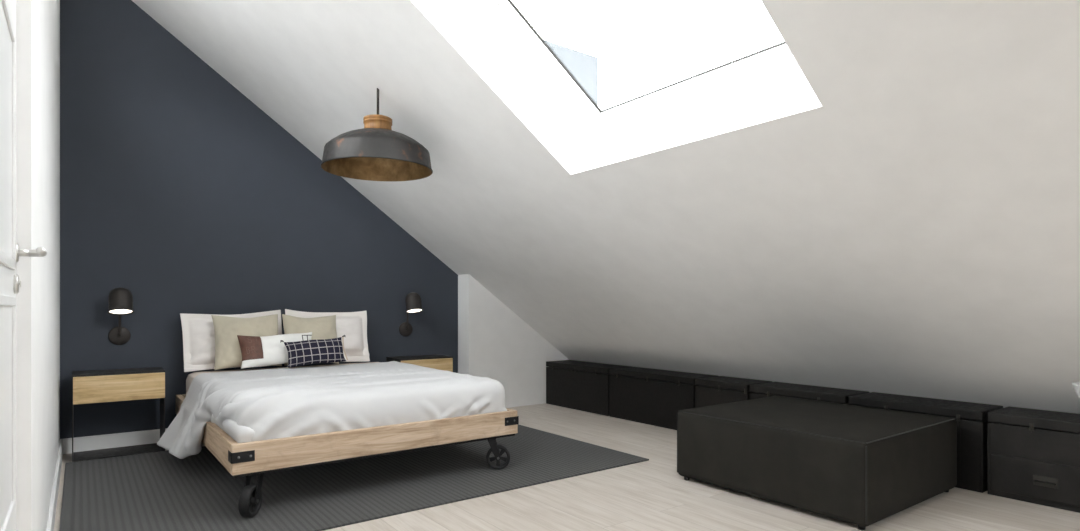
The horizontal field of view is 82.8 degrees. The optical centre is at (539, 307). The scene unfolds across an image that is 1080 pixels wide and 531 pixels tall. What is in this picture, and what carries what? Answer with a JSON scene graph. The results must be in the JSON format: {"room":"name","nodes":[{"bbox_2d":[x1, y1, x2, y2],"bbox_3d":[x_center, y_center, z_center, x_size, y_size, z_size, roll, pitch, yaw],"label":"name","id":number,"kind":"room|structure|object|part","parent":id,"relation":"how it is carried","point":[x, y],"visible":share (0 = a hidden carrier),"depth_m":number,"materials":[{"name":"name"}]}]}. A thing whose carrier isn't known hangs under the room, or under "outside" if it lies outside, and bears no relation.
{"room":"attic bedroom","nodes":[
{"label":"attic bedroom","id":0,"kind":"room"},
{"bbox_2d":[16,0,59,530],"bbox_3d":[-0.914,-0.782,0.827,0.250,3.564,8.220,0,0,-37],"label":"wall","id":1,"kind":"structure","parent":0,"point":[37,21],"depth_m":1.98,"materials":[{"name":"white paint"}]},
{"bbox_2d":[0,0,46,530],"bbox_3d":[-1.180,-0.042,1.362,0.110,2.068,0.887,0,0,-37],"label":"door","id":2,"kind":"structure","parent":1,"relation":"in","point":[10,252],"depth_m":1.50,"materials":[{"name":"white wood"}]},
{"bbox_3d":[-1.190,-0.408,1.354,0.008,0.617,0.655,0,0,-37],"label":"panel moulding","id":3,"kind":"part","parent":2,"relation":"part of","materials":[{"name":"white wood"}]},
{"bbox_3d":[-1.190,0.248,1.354,0.008,0.556,0.655,0,0,-37],"label":"panel moulding","id":4,"kind":"part","parent":2,"relation":"part of","materials":[{"name":"white wood"}]},
{"bbox_3d":[-1.356,-0.150,1.629,0.070,0.021,0.135,0,0,-37],"label":"handle","id":5,"kind":"part","parent":2,"relation":"part of","materials":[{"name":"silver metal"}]},
{"bbox_2d":[46,439,62,530],"bbox_3d":[-2.353,0.948,2.966,0.016,0.105,3.039,0,0,-37],"label":"baseboard","id":6,"kind":"structure","parent":1,"relation":"attached to","point":[54,496],"depth_m":3.07,"materials":[{"name":"white wood"}]},
{"bbox_2d":[60,0,457,438],"bbox_3d":[-1.613,-0.870,5.598,4.860,3.741,0.250,0,0,-37],"label":"wall","id":7,"kind":"structure","parent":0,"point":[178,192],"depth_m":4.62,"materials":[{"name":"blue paint"}]},
{"bbox_2d":[63,428,166,453],"bbox_3d":[-2.040,0.948,5.110,3.091,0.105,0.016,0,0,-37],"label":"baseboard","id":8,"kind":"structure","parent":7,"relation":"attached to","point":[87,443],"depth_m":4.35,"materials":[{"name":"white wood"}]},
{"bbox_2d":[107,287,134,344],"bbox_3d":[-2.931,0.061,4.283,0.158,0.407,0.270,0,0,-37],"label":"wall lamp","id":9,"kind":"object","parent":7,"relation":"attached to","point":[120,300],"visible":1,"depth_m":4.24,"materials":[{"name":"black metal"}]},
{"bbox_3d":[-3.007,0.198,4.384,0.132,0.132,0.016,0,0,-37],"label":"wall plate","id":10,"kind":"part","parent":9,"relation":"part of","materials":[{"name":"brown metal"}]},
{"bbox_3d":[-2.970,0.084,4.335,0.017,0.245,0.120,0,0,-37],"label":"arm","id":11,"kind":"part","parent":9,"relation":"part of","materials":[{"name":"brown metal"}]},
{"bbox_2d":[109,309,131,313],"bbox_3d":[-2.897,0.020,4.237,0.132,0.040,0.129,0,0,-37],"label":"diffuser","id":12,"kind":"object","parent":9,"relation":"attached to","point":[111,311],"depth_m":4.23,"materials":[{"name":"beige"}]},
{"bbox_3d":[-2.902,-0.046,4.244,0.158,0.193,0.173,0,0,-37],"label":"lamp shade","id":13,"kind":"part","parent":9,"relation":"part of","materials":[{"name":"brown metal"}]},
{"bbox_2d":[399,292,422,335],"bbox_3d":[-1.172,0.061,5.603,0.158,0.407,0.270,0,0,-37],"label":"wall lamp","id":14,"kind":"object","parent":7,"relation":"attached to","point":[413,300],"visible":1,"depth_m":5.54,"materials":[{"name":"black metal"}]},
{"bbox_3d":[-1.249,0.198,5.704,0.132,0.132,0.016,0,0,-37],"label":"wall plate","id":15,"kind":"part","parent":14,"relation":"part of","materials":[{"name":"brown metal"}]},
{"bbox_3d":[-1.143,-0.046,5.564,0.158,0.193,0.173,0,0,-37],"label":"lamp shade","id":16,"kind":"part","parent":14,"relation":"part of","materials":[{"name":"brown metal"}]},
{"bbox_2d":[407,309,420,311],"bbox_3d":[-1.138,0.020,5.556,0.132,0.040,0.129,0,0,-37],"label":"diffuser","id":17,"kind":"object","parent":14,"relation":"attached to","point":[408,310],"depth_m":5.55,"materials":[{"name":"beige"}]},
{"bbox_2d":[458,274,568,407],"bbox_3d":[-0.138,0.317,6.416,1.519,1.366,0.214,0,0,-37],"label":"wall","id":18,"kind":"structure","parent":0,"point":[494,342],"depth_m":6.09,"materials":[{"name":"white paint"}]},
{"bbox_2d":[54,403,1079,530],"bbox_3d":[-0.456,1.060,1.233,8.550,0.120,8.720,0,0,-37],"label":"floor","id":19,"kind":"structure","parent":0,"point":[651,495],"depth_m":3.06,"materials":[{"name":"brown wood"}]},
{"bbox_2d":[72,367,164,461],"bbox_3d":[-2.891,0.711,4.212,0.513,0.558,0.302,0,0,-37],"label":"nightstand","id":20,"kind":"object","parent":19,"relation":"on","point":[111,385],"visible":0.92,"depth_m":4.12,"materials":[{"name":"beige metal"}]},
{"bbox_3d":[-3.095,0.714,4.060,0.005,0.541,0.300,0,0,-37],"label":"panel","id":21,"kind":"part","parent":20,"relation":"part of","materials":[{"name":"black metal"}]},
{"bbox_3d":[-2.892,0.438,4.213,0.513,0.012,0.300,0,0,-37],"label":"panel","id":22,"kind":"part","parent":20,"relation":"part of","materials":[{"name":"black wood"}]},
{"bbox_3d":[-2.892,0.987,4.213,0.513,0.005,0.300,0,0,-37],"label":"panel","id":23,"kind":"part","parent":20,"relation":"part of","materials":[{"name":"black metal"}]},
{"bbox_3d":[-2.805,0.533,4.100,0.507,0.176,0.020,0,0,-37],"label":"drawer","id":24,"kind":"part","parent":20,"relation":"part of","materials":[{"name":"brown wood"}]},
{"bbox_3d":[-2.688,0.714,4.365,0.005,0.541,0.300,0,0,-37],"label":"panel","id":25,"kind":"part","parent":20,"relation":"part of","materials":[{"name":"black metal"}]},
{"bbox_2d":[59,424,648,530],"bbox_3d":[-1.160,0.995,3.971,3.060,0.010,2.175,0,0,-37],"label":"rug","id":26,"kind":"object","parent":19,"relation":"on","point":[153,491],"visible":0.69,"depth_m":3.44,"materials":[{"name":"grey carpet"}]},
{"bbox_2d":[176,362,518,516],"bbox_3d":[-1.395,0.730,4.145,1.624,0.520,2.134,0,0,-37],"label":"platform bed","id":27,"kind":"object","parent":26,"relation":"on","point":[255,458],"visible":0.48,"depth_m":3.22,"materials":[{"name":"brown wood"}]},
{"bbox_3d":[-2.053,0.709,3.705,0.036,0.142,2.048,0,0,-37],"label":"rail","id":28,"kind":"part","parent":27,"relation":"part of","materials":[{"name":"brown wood"}]},
{"bbox_2d":[180,310,281,371],"bbox_3d":[-2.327,0.240,4.679,0.720,0.449,0.166,0,0,-34],"label":"pillow","id":29,"kind":"object","parent":27,"relation":"on","point":[198,333],"visible":0.46,"depth_m":4.52,"materials":[{"name":"white fabric"}]},
{"bbox_2d":[211,314,281,369],"bbox_3d":[-2.192,0.248,4.597,0.469,0.402,0.166,0,0,-34],"label":"cushion","id":30,"kind":"object","parent":27,"relation":"on","point":[228,354],"visible":0.66,"depth_m":4.50,"materials":[{"name":"beige fabric"}]},
{"bbox_2d":[237,332,311,368],"bbox_3d":[-1.959,0.311,4.585,0.549,0.248,0.135,0,0,-35],"label":"lumbar cushion","id":31,"kind":"object","parent":27,"relation":"on","point":[256,351],"visible":0.7,"depth_m":4.50,"materials":[{"name":"white fabric"}]},
{"bbox_3d":[-1.417,0.600,4.179,1.514,0.259,1.975,0,0,-37],"label":"mattress","id":32,"kind":"part","parent":27,"relation":"part of","materials":[{"name":"white fabric"}]},
{"bbox_2d":[282,314,338,365],"bbox_3d":[-1.818,0.252,4.882,0.428,0.408,0.162,0,0,-34],"label":"cushion","id":33,"kind":"object","parent":27,"relation":"on","point":[324,327],"visible":0.49,"depth_m":4.86,"materials":[{"name":"beige fabric"}]},
{"bbox_2d":[285,309,369,361],"bbox_3d":[-1.761,0.234,5.111,0.684,0.452,0.157,0,0,-34],"label":"pillow","id":34,"kind":"object","parent":27,"relation":"on","point":[353,325],"visible":0.54,"depth_m":5.19,"materials":[{"name":"white fabric"}]},
{"bbox_2d":[157,361,506,458],"bbox_3d":[-1.311,0.664,3.963,1.793,0.484,1.668,0,0,-40],"label":"duvet","id":35,"kind":"object","parent":27,"relation":"on","point":[266,404],"visible":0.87,"depth_m":3.45,"materials":[{"name":"white fabric"}]},
{"bbox_2d":[280,335,347,367],"bbox_3d":[-1.689,0.322,4.608,0.482,0.225,0.122,0,0,-36],"label":"lumbar cushion","id":36,"kind":"object","parent":35,"relation":"on","point":[300,353],"visible":1,"depth_m":4.57,"materials":[{"name":"black fabric"}]},
{"bbox_3d":[-1.408,0.787,4.162,1.592,0.013,2.053,0,0,-37],"label":"frame","id":37,"kind":"part","parent":27,"relation":"part of","materials":[{"name":"beige wood"}]},
{"bbox_3d":[-0.795,0.709,3.345,1.616,0.142,0.036,0,0,-37],"label":"foot rail","id":38,"kind":"part","parent":27,"relation":"part of","materials":[{"name":"brown wood"}]},
{"bbox_2d":[386,354,452,371],"bbox_3d":[-1.091,0.721,5.563,0.513,0.558,0.302,0,0,-37],"label":"nightstand","id":39,"kind":"object","parent":19,"relation":"on","point":[440,362],"visible":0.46,"depth_m":5.49,"materials":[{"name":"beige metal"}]},
{"bbox_3d":[-1.294,0.725,5.411,0.005,0.541,0.300,0,0,-37],"label":"panel","id":40,"kind":"part","parent":39,"relation":"part of","materials":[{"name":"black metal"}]},
{"bbox_3d":[-1.091,0.448,5.564,0.513,0.012,0.300,0,0,-37],"label":"panel","id":41,"kind":"part","parent":39,"relation":"part of","materials":[{"name":"black metal"}]},
{"bbox_3d":[-1.004,0.544,5.451,0.507,0.176,0.020,0,0,-37],"label":"drawer","id":42,"kind":"part","parent":39,"relation":"part of","materials":[{"name":"brown wood"}]},
{"bbox_2d":[546,360,631,415],"bbox_3d":[0.484,0.779,6.143,0.375,0.441,0.943,0,0,-37],"label":"storage chest","id":43,"kind":"object","parent":19,"relation":"on","point":[572,384],"visible":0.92,"depth_m":6.01,"materials":[{"name":"wood"}]},
{"bbox_3d":[0.475,0.585,6.136,0.329,0.052,0.943,0,0,-37],"label":"lid","id":44,"kind":"part","parent":43,"relation":"part of","materials":[{"name":"wood"}]},
{"bbox_2d":[609,367,716,429],"bbox_3d":[1.068,0.779,5.364,0.375,0.441,0.969,0,0,-37],"label":"storage chest","id":45,"kind":"object","parent":19,"relation":"on","point":[649,396],"visible":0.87,"depth_m":5.25,"materials":[{"name":"wood"}]},
{"bbox_3d":[1.059,0.585,5.357,0.329,0.052,0.969,0,0,-37],"label":"lid","id":46,"kind":"part","parent":45,"relation":"part of","materials":[{"name":"wood"}]},
{"bbox_2d":[695,376,771,407],"bbox_3d":[1.512,0.779,4.773,0.375,0.441,0.475,0,0,-37],"label":"storage chest","id":47,"kind":"object","parent":19,"relation":"on","point":[716,390],"visible":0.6,"depth_m":4.70,"materials":[{"name":"black wood"}]},
{"bbox_3d":[1.502,0.585,4.766,0.329,0.052,0.475,0,0,-37],"label":"lid","id":48,"kind":"part","parent":47,"relation":"part of","materials":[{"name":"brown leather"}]},
{"bbox_2d":[750,382,869,404],"bbox_3d":[1.875,0.779,4.290,0.375,0.441,0.701,0,0,-37],"label":"storage chest","id":49,"kind":"object","parent":19,"relation":"on","point":[818,393],"visible":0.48,"depth_m":4.21,"materials":[{"name":"black wood"}]},
{"bbox_2d":[677,396,956,529],"bbox_3d":[1.532,0.791,3.456,1.042,0.418,1.102,0,0,-37],"label":"ottoman","id":50,"kind":"object","parent":19,"relation":"on","point":[862,466],"visible":1,"depth_m":3.08,"materials":[{"name":"grey fabric"}]},
{"bbox_2d":[848,392,1002,492],"bbox_3d":[2.313,0.779,3.706,0.375,0.441,0.725,0,0,-37],"label":"storage chest","id":51,"kind":"object","parent":19,"relation":"on","point":[971,418],"visible":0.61,"depth_m":3.40,"materials":[{"name":"wood"}]},
{"bbox_3d":[2.304,0.585,3.699,0.329,0.052,0.725,0,0,-37],"label":"lid","id":52,"kind":"part","parent":51,"relation":"part of","materials":[{"name":"wood"}]},
{"bbox_2d":[988,406,1079,512],"bbox_3d":[2.832,0.779,3.005,0.386,0.441,0.977,0,0,-37],"label":"storage chest","id":53,"kind":"object","parent":19,"relation":"on","point":[1034,454],"visible":1,"depth_m":3.14,"materials":[{"name":"black wood"}]},
{"bbox_3d":[2.827,0.585,3.001,0.329,0.052,0.977,0,0,-37],"label":"lid","id":54,"kind":"part","parent":53,"relation":"part of","materials":[{"name":"black wood"}]},
{"bbox_3d":[2.700,0.874,2.909,0.028,0.192,0.932,0,0,-37],"label":"drawer","id":55,"kind":"part","parent":53,"relation":"part of","materials":[{"name":"black wood"}]},
{"bbox_3d":[2.542,0.875,3.085,0.018,0.050,0.100,0,0,-37],"label":"drawer pull","id":56,"kind":"part","parent":53,"relation":"part of","materials":[{"name":"black metal"}]},
{"bbox_2d":[132,0,1079,413],"bbox_3d":[1.090,-1.098,2.331,4.964,3.693,8.720,0,0,-37],"label":"ceiling","id":57,"kind":"structure","parent":0,"point":[894,208],"depth_m":3.28,"materials":[{"name":"white paint"}]},
{"bbox_2d":[320,88,432,180],"bbox_3d":[-1.018,-1.130,3.851,0.680,0.532,0.680,0,0,-37],"label":"pendant lamp","id":58,"kind":"object","parent":57,"relation":"hanging from","point":[373,152],"visible":0.99,"depth_m":3.75,"materials":[{"name":"metal"}]},
{"bbox_3d":[-1.018,-0.983,3.851,0.680,0.237,0.680,0,0,-37],"label":"lamp shade","id":59,"kind":"part","parent":58,"relation":"part of","materials":[{"name":"metal"}]},
{"bbox_3d":[-1.018,-1.292,3.851,0.014,0.208,0.014,0,0,-37],"label":"cord","id":60,"kind":"part","parent":58,"relation":"part of","materials":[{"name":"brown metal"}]},
{"bbox_2d":[483,0,797,133],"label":"window","id":61,"kind":"structure","parent":57,"relation":"attached to","point":[778,57],"depth_m":3.32,"materials":[{"name":"white paint"}]},
{"bbox_2d":[1072,382,1079,398],"bbox_3d":[2.398,0.661,2.566,0.260,0.678,0.260,0,0,-37],"label":"planter","id":62,"kind":"object","parent":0,"point":[1076,385],"visible":1,"depth_m":2.61,"materials":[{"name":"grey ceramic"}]},
{"label":"outside","id":63,"kind":"structure","parent":0,"visible":0},
{"bbox_3d":[0.998,7.150,7.000,170.000,0.300,170.000,0,0,-37],"label":"ground","id":64,"kind":"structure","parent":63,"visible":0},
{"bbox_2d":[543,39,597,104],"bbox_3d":[-4.936,0.200,15.675,10.920,13.600,7.000,0,0,-37],"label":"sky","id":65,"kind":"structure","parent":64,"relation":"on","point":[583,66],"depth_m":15.81,"materials":[{"name":"white"}]}
]}

